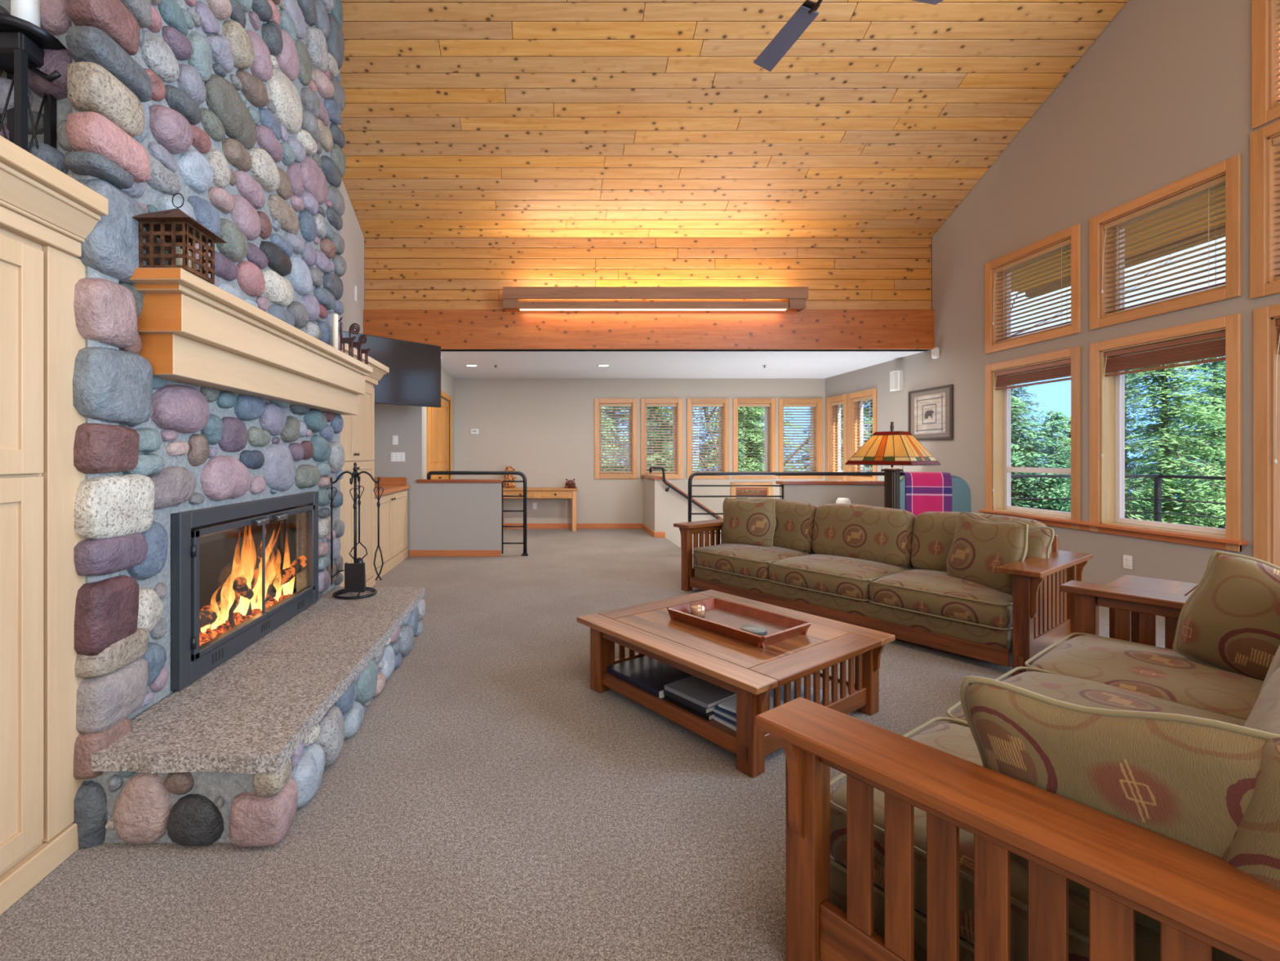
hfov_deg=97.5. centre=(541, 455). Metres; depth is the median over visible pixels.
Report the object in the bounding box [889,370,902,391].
wall speaker
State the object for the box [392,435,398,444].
wall switch
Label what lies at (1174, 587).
end table
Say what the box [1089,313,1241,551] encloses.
window
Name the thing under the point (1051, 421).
conifer tree
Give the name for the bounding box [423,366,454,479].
wall
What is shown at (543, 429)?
wall
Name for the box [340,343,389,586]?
tall cabinet
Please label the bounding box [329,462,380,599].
stand
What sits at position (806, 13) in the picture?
ceiling fan
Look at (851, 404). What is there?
window
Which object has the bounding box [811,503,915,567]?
cushion
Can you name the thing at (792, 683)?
magazine
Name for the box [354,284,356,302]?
wall switch
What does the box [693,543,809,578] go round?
seat cushion
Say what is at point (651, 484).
wall
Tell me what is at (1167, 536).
trim
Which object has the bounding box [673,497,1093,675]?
sofa
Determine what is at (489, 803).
floor
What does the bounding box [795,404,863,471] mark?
conifer tree
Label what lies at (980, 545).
throw pillow
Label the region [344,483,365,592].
shovel
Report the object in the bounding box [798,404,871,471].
conifer tree
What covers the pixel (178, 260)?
candle
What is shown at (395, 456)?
wall switch
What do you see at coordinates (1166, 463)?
conifer tree
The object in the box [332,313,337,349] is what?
pillar candle
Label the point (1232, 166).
window
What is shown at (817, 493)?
wall
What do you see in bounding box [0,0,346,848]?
stone fireplace
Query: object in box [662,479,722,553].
wall
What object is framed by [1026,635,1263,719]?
seat cushion
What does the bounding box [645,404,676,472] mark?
window blind
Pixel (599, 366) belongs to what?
recessed light
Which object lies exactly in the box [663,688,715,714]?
book
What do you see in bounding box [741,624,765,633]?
coaster
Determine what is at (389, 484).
countertop
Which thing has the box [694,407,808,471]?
conifer tree
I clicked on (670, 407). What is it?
conifer tree
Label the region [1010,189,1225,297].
porch roof
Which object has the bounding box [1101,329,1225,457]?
window blind
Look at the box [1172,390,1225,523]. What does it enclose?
conifer tree
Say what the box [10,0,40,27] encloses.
pillar candle
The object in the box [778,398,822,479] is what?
window
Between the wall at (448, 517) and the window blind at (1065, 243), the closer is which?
the window blind at (1065, 243)
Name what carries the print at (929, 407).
attached to the framed picture at (930, 410)
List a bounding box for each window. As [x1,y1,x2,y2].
[594,398,637,479]
[640,398,682,479]
[686,398,728,479]
[730,482,773,498]
[733,398,776,479]
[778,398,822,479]
[826,394,846,480]
[847,387,876,480]
[985,223,1080,354]
[985,346,1080,529]
[1089,154,1241,329]
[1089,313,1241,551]
[1249,120,1279,298]
[1251,0,1279,128]
[1253,303,1279,567]
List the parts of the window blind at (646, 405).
ladder cord, rail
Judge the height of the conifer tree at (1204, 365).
7.955 m
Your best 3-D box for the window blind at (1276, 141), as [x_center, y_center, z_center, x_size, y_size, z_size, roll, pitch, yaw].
[5.273,-1.763,3.345,0.062,1.016,1.248,0,0,0]
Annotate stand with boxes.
[0,13,66,152]
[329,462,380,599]
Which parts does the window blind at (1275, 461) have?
pull cord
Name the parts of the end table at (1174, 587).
leg, leg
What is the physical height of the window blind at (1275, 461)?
1.030 m
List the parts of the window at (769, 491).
casing, casing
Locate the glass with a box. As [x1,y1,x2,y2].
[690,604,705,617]
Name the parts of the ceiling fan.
blade, blade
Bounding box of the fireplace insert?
[170,491,318,690]
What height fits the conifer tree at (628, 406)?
7.539 m
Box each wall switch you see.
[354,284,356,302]
[391,452,404,461]
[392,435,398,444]
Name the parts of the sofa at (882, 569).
post, rail, arm, rail, rail, post, arm, rail, rail, post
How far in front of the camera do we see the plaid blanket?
6.28 m
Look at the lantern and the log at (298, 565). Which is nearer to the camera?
the lantern
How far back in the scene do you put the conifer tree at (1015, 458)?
15.18 m
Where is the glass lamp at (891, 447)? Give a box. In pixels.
[844,422,940,509]
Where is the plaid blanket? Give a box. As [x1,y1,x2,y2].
[899,471,951,516]
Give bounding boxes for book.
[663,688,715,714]
[664,675,736,708]
[664,694,714,720]
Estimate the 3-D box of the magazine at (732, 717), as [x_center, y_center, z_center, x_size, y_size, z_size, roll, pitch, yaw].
[0.983,1.213,2.636,0.270,0.012,0.200,0,0,-35]
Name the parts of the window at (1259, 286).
casing, casing sill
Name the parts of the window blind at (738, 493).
rail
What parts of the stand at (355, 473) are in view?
hook arm, hook arm, stem, hook arm, hook arm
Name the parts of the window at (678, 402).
casing, sash, casing sill, casing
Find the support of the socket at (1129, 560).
attached to the wall outlet at (1127, 560)
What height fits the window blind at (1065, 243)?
0.856 m
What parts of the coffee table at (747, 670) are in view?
leg, panel, leg, leg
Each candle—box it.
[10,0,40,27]
[175,248,191,267]
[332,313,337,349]
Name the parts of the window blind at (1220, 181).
pull cord, ladder cord, rail, ladder cord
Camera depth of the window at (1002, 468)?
6.30 m
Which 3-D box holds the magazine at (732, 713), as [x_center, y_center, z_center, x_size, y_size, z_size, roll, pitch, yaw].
[0.995,1.200,2.640,0.270,0.012,0.200,0,0,-37]
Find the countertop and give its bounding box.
[374,476,410,497]
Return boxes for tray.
[0,13,66,82]
[666,597,811,648]
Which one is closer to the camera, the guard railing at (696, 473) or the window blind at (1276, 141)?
the window blind at (1276, 141)
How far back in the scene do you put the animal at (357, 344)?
4.11 m
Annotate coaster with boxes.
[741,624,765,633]
[751,630,767,635]
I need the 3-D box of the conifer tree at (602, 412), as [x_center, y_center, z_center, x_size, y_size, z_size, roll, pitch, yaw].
[1.016,1.200,15.326,5.290,8.099,5.485,0,0,-34]
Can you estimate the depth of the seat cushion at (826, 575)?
4.48 m
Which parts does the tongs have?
handle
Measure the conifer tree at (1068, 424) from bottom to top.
6.444 m
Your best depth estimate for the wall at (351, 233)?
6.94 m
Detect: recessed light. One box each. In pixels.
[465,364,477,367]
[596,364,609,367]
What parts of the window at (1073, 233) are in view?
casing, casing sill, sash, casing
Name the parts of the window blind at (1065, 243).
ladder cord, rail, ladder cord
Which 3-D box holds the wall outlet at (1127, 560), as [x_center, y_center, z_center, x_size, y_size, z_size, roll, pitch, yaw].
[5.223,0.950,4.930,0.013,0.120,0.075,0,0,0]
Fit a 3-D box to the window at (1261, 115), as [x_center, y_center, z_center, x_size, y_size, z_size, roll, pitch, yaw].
[5.304,-2.995,3.340,0.192,1.210,1.440,0,0,0]
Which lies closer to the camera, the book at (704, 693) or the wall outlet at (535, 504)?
the book at (704, 693)
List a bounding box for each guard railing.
[426,471,528,555]
[688,471,884,533]
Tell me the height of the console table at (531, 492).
0.765 m
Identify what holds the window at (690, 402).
in the wall at (543, 429)
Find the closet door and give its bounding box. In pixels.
[426,390,452,479]
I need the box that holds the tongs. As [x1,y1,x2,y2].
[373,482,383,580]
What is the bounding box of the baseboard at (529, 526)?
[504,523,643,528]
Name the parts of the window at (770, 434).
casing, sash, casing sill, casing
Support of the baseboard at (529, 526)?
attached to the wall at (543, 429)
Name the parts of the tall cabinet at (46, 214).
door, door, crown moulding, crown moulding, crown moulding, crown moulding, crown moulding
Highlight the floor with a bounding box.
[0,528,1164,960]
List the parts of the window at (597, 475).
casing, sash, casing sill, casing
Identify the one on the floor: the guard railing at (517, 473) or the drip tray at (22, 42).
the guard railing at (517, 473)
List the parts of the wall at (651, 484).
baseboard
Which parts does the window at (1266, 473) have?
casing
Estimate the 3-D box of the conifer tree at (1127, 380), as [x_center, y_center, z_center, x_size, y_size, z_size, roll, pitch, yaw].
[17.520,0.679,16.710,3.381,8.142,3.212,0,0,-38]
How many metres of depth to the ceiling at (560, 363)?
8.42 m
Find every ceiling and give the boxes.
[340,0,1128,239]
[440,349,930,378]
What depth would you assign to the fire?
3.16 m
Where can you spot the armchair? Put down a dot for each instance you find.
(961, 490)
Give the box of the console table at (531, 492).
[503,487,577,531]
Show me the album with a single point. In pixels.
(649, 674)
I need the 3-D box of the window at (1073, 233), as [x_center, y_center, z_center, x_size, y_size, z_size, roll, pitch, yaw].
[5.304,-1.720,5.930,0.192,1.060,1.140,0,0,0]
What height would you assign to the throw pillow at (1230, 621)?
0.585 m
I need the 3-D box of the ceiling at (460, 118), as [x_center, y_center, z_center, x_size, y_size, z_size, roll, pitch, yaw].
[1.430,-3.791,2.305,8.000,2.761,10.410,0,0,0]
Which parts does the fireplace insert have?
glass door, spring handle, spring handle, glass door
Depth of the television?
6.66 m
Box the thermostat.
[470,428,478,434]
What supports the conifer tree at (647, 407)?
on the ground
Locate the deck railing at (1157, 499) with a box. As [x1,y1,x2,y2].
[1010,474,1225,521]
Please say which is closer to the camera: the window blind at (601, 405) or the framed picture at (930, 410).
the framed picture at (930, 410)
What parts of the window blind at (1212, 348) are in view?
pull cord, rail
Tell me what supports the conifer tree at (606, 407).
on the ground
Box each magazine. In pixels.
[712,707,736,721]
[712,715,736,730]
[714,711,736,725]
[715,704,736,717]
[718,694,783,713]
[769,682,822,702]
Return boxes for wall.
[340,178,364,333]
[363,237,934,351]
[373,403,423,555]
[408,479,503,556]
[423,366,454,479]
[454,378,825,523]
[641,474,665,537]
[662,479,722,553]
[775,480,884,506]
[825,0,1279,584]
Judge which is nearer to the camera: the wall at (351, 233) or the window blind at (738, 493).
the wall at (351, 233)
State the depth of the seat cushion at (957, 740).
1.29 m
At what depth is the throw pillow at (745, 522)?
5.46 m
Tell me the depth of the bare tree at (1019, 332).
11.45 m
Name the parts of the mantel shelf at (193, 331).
cove moulding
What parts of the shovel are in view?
handle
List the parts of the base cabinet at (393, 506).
door, door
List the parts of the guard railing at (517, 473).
post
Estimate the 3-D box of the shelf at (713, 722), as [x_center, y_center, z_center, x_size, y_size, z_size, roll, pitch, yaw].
[1.030,1.255,3.060,0.980,0.020,0.980,0,0,-34]
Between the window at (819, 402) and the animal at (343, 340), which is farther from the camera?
the window at (819, 402)
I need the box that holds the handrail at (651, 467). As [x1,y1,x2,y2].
[648,466,719,519]
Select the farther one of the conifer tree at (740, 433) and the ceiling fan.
the conifer tree at (740, 433)
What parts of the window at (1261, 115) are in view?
casing, casing sill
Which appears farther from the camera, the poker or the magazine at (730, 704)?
the poker
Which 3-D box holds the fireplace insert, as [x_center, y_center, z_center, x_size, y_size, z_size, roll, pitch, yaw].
[-1.553,0.632,3.125,0.094,0.765,1.480,0,0,0]
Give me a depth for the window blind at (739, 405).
10.22 m
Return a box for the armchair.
[899,474,971,512]
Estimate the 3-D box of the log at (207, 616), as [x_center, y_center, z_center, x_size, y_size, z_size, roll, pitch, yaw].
[-1.818,0.874,3.220,0.120,0.167,0.962,0,0,-6]
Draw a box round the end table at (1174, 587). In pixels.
[1106,574,1198,643]
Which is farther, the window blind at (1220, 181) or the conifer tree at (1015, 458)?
the conifer tree at (1015, 458)
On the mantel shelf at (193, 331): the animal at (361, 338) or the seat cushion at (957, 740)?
the animal at (361, 338)
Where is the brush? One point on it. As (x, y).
(359, 560)
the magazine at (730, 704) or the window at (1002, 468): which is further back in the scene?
the window at (1002, 468)
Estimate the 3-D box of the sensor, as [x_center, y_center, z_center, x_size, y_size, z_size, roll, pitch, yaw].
[5.195,-1.350,7.300,0.069,0.140,0.100,0,0,0]
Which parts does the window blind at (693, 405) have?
ladder cord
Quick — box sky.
[604,368,1224,497]
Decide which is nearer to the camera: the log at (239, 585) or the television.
the log at (239, 585)
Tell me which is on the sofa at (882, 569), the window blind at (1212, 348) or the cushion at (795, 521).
the cushion at (795, 521)
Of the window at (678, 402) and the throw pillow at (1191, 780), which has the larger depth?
the window at (678, 402)
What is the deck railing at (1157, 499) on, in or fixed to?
on the wooden deck
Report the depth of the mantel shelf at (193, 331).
2.56 m
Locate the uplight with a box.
[502,286,808,311]
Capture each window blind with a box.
[600,404,631,472]
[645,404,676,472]
[692,404,723,472]
[736,488,766,497]
[737,404,769,471]
[783,404,816,471]
[831,400,843,471]
[853,395,872,471]
[991,238,1071,343]
[992,358,1071,491]
[1101,175,1225,316]
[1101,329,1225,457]
[1272,135,1279,279]
[1273,318,1279,463]
[1275,2,1279,106]
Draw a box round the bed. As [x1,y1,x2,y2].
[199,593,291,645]
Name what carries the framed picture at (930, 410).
attached to the wall at (1162, 97)
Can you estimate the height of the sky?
32.400 m
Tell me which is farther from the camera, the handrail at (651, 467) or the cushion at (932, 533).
the handrail at (651, 467)
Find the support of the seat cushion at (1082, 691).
on the sofa at (921, 835)
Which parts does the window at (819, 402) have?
casing, sash, casing sill, casing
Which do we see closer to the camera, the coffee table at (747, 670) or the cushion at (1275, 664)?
the cushion at (1275, 664)
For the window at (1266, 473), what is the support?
in the wall at (1162, 97)
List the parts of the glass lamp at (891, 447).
shade panel, shade panel, shade panel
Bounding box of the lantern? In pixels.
[132,192,226,284]
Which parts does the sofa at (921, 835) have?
post, rail, arm, rail, post, arm, rail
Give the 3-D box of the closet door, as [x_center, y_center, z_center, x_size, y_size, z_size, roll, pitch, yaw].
[-1.615,0.160,8.750,0.070,2.380,2.060,0,0,0]
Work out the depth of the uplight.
7.15 m
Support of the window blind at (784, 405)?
attached to the window at (819, 402)
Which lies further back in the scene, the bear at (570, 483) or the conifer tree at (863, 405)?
the conifer tree at (863, 405)
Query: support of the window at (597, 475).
in the wall at (543, 429)
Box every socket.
[1123,557,1126,565]
[1127,558,1131,566]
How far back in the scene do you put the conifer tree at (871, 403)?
15.28 m
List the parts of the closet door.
door, door, door, door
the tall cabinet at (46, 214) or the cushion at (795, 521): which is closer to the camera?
the tall cabinet at (46, 214)
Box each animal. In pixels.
[337,316,355,356]
[348,323,364,360]
[358,334,370,364]
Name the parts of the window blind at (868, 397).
ladder cord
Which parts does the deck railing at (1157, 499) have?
rail, post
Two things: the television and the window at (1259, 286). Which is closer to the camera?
the window at (1259, 286)
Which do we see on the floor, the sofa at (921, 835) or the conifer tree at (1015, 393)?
the sofa at (921, 835)
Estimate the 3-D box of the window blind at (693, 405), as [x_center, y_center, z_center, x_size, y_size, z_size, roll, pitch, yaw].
[3.070,-0.313,10.243,0.578,1.276,0.062,0,0,0]
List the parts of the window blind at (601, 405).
rail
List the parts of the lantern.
ring handle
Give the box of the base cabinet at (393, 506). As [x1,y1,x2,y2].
[374,488,408,581]
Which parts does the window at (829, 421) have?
casing, casing sill, sash, casing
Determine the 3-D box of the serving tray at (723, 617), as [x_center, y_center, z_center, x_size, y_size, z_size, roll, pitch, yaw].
[1.070,0.909,3.050,0.430,0.062,0.640,0,0,-34]
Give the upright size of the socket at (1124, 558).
0.072 m
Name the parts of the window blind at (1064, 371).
pull cord, rail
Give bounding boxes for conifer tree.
[601,406,665,471]
[601,407,628,471]
[601,412,625,471]
[616,407,672,471]
[620,407,705,471]
[626,407,737,491]
[692,407,810,498]
[693,407,791,498]
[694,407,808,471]
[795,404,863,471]
[798,404,869,471]
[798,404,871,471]
[840,400,872,471]
[1010,383,1071,509]
[1010,395,1071,511]
[1010,397,1068,508]
[1010,408,1071,511]
[1020,416,1201,522]
[1022,360,1225,528]
[1066,369,1198,525]
[1124,357,1225,528]
[1128,355,1225,527]
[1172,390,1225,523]
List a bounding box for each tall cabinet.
[0,135,108,915]
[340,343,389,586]
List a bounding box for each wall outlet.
[533,502,537,509]
[1123,554,1132,569]
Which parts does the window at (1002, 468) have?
casing, sash, casing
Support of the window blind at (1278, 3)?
attached to the window at (1261, 115)
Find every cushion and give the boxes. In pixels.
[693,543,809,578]
[746,497,817,553]
[768,553,908,599]
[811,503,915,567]
[830,723,1159,960]
[869,568,1013,628]
[911,511,1050,571]
[947,671,1246,727]
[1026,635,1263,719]
[1213,667,1279,960]
[1258,644,1279,695]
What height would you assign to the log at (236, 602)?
0.351 m
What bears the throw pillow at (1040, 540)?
on the sofa at (882, 569)
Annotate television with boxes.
[342,330,440,407]
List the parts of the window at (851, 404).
casing, casing sill, sash, casing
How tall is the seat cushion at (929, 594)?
0.235 m
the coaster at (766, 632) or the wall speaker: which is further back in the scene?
the wall speaker
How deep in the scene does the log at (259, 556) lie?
3.24 m
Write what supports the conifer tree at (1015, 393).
on the ground
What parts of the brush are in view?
handle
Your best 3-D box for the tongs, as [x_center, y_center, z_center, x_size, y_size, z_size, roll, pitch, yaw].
[-1.202,0.561,4.085,0.074,0.723,0.024,0,0,0]
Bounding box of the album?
[607,655,692,698]
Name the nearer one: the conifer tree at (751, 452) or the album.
the album
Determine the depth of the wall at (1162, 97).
5.20 m
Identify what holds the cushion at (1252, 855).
on the sofa at (921, 835)
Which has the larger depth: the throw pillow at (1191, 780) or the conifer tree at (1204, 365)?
the conifer tree at (1204, 365)
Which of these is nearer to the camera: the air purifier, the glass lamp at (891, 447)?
the glass lamp at (891, 447)
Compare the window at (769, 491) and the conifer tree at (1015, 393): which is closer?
the window at (769, 491)
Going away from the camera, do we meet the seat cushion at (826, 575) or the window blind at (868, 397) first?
the seat cushion at (826, 575)
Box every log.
[199,600,221,628]
[228,591,239,626]
[232,576,257,602]
[244,545,266,616]
[265,555,306,602]
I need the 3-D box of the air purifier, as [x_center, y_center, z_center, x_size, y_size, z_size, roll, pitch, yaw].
[3.930,0.950,7.200,0.190,0.800,0.190,0,0,0]
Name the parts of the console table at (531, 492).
leg, drawer, drawer, leg, leg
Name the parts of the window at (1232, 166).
casing, casing sill, sash, casing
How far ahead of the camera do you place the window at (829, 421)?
10.02 m
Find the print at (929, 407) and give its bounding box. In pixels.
[914,392,945,434]
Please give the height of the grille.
0.250 m
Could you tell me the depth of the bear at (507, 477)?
9.90 m
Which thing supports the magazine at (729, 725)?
on the coffee table at (747, 670)
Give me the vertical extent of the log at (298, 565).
0.278 m
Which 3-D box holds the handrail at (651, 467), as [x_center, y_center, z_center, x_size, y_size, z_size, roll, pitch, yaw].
[3.215,1.198,9.155,2.793,2.038,0.372,0,0,0]
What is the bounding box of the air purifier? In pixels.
[835,497,850,503]
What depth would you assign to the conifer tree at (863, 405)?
21.19 m
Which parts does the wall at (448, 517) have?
baseboard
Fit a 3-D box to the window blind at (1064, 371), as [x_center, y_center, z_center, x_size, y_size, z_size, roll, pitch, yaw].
[5.247,-0.271,5.930,0.110,1.380,0.938,0,0,0]
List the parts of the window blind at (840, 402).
ladder cord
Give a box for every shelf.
[128,267,373,414]
[662,673,848,735]
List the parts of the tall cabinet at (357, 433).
door, door, crown moulding, door, door, crown moulding, crown moulding, crown moulding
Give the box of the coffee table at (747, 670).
[577,589,895,777]
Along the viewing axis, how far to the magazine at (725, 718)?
2.57 m
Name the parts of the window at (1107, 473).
casing, sash, casing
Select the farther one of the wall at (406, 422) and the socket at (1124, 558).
the wall at (406, 422)
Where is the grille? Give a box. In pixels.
[889,371,897,390]
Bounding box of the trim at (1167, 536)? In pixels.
[978,509,1248,551]
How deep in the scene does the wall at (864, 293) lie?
7.41 m
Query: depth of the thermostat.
10.18 m
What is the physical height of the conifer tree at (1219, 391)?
8.136 m
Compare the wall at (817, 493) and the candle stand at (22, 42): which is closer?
the candle stand at (22, 42)
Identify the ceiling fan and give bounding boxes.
[753,0,943,71]
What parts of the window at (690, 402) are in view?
casing, sash, casing sill, casing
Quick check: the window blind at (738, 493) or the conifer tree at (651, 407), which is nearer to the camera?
the window blind at (738, 493)
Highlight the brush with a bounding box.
[348,482,367,563]
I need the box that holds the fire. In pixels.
[200,544,294,632]
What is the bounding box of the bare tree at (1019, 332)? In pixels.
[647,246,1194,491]
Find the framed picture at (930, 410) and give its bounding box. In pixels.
[907,384,953,440]
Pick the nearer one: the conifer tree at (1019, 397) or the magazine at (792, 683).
the magazine at (792, 683)
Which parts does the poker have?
handle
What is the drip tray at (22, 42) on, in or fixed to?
on the candle stand at (22, 42)
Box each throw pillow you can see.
[720,497,775,546]
[946,511,1028,595]
[960,675,1279,932]
[1025,526,1054,558]
[1173,550,1279,680]
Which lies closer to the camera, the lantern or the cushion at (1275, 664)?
the cushion at (1275, 664)
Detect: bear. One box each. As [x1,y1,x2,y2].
[503,465,516,488]
[564,478,576,488]
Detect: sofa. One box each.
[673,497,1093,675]
[755,580,1279,960]
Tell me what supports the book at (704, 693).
on the book at (692, 704)
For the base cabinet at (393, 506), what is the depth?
6.57 m
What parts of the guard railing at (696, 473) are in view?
post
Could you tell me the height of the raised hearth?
0.333 m
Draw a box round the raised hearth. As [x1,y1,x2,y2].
[84,586,425,846]
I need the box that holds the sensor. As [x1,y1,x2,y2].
[931,346,939,359]
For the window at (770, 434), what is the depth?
10.18 m
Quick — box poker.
[326,483,344,586]
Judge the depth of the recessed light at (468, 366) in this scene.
8.77 m
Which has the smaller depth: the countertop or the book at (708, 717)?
the book at (708, 717)
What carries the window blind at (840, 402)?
attached to the window at (829, 421)

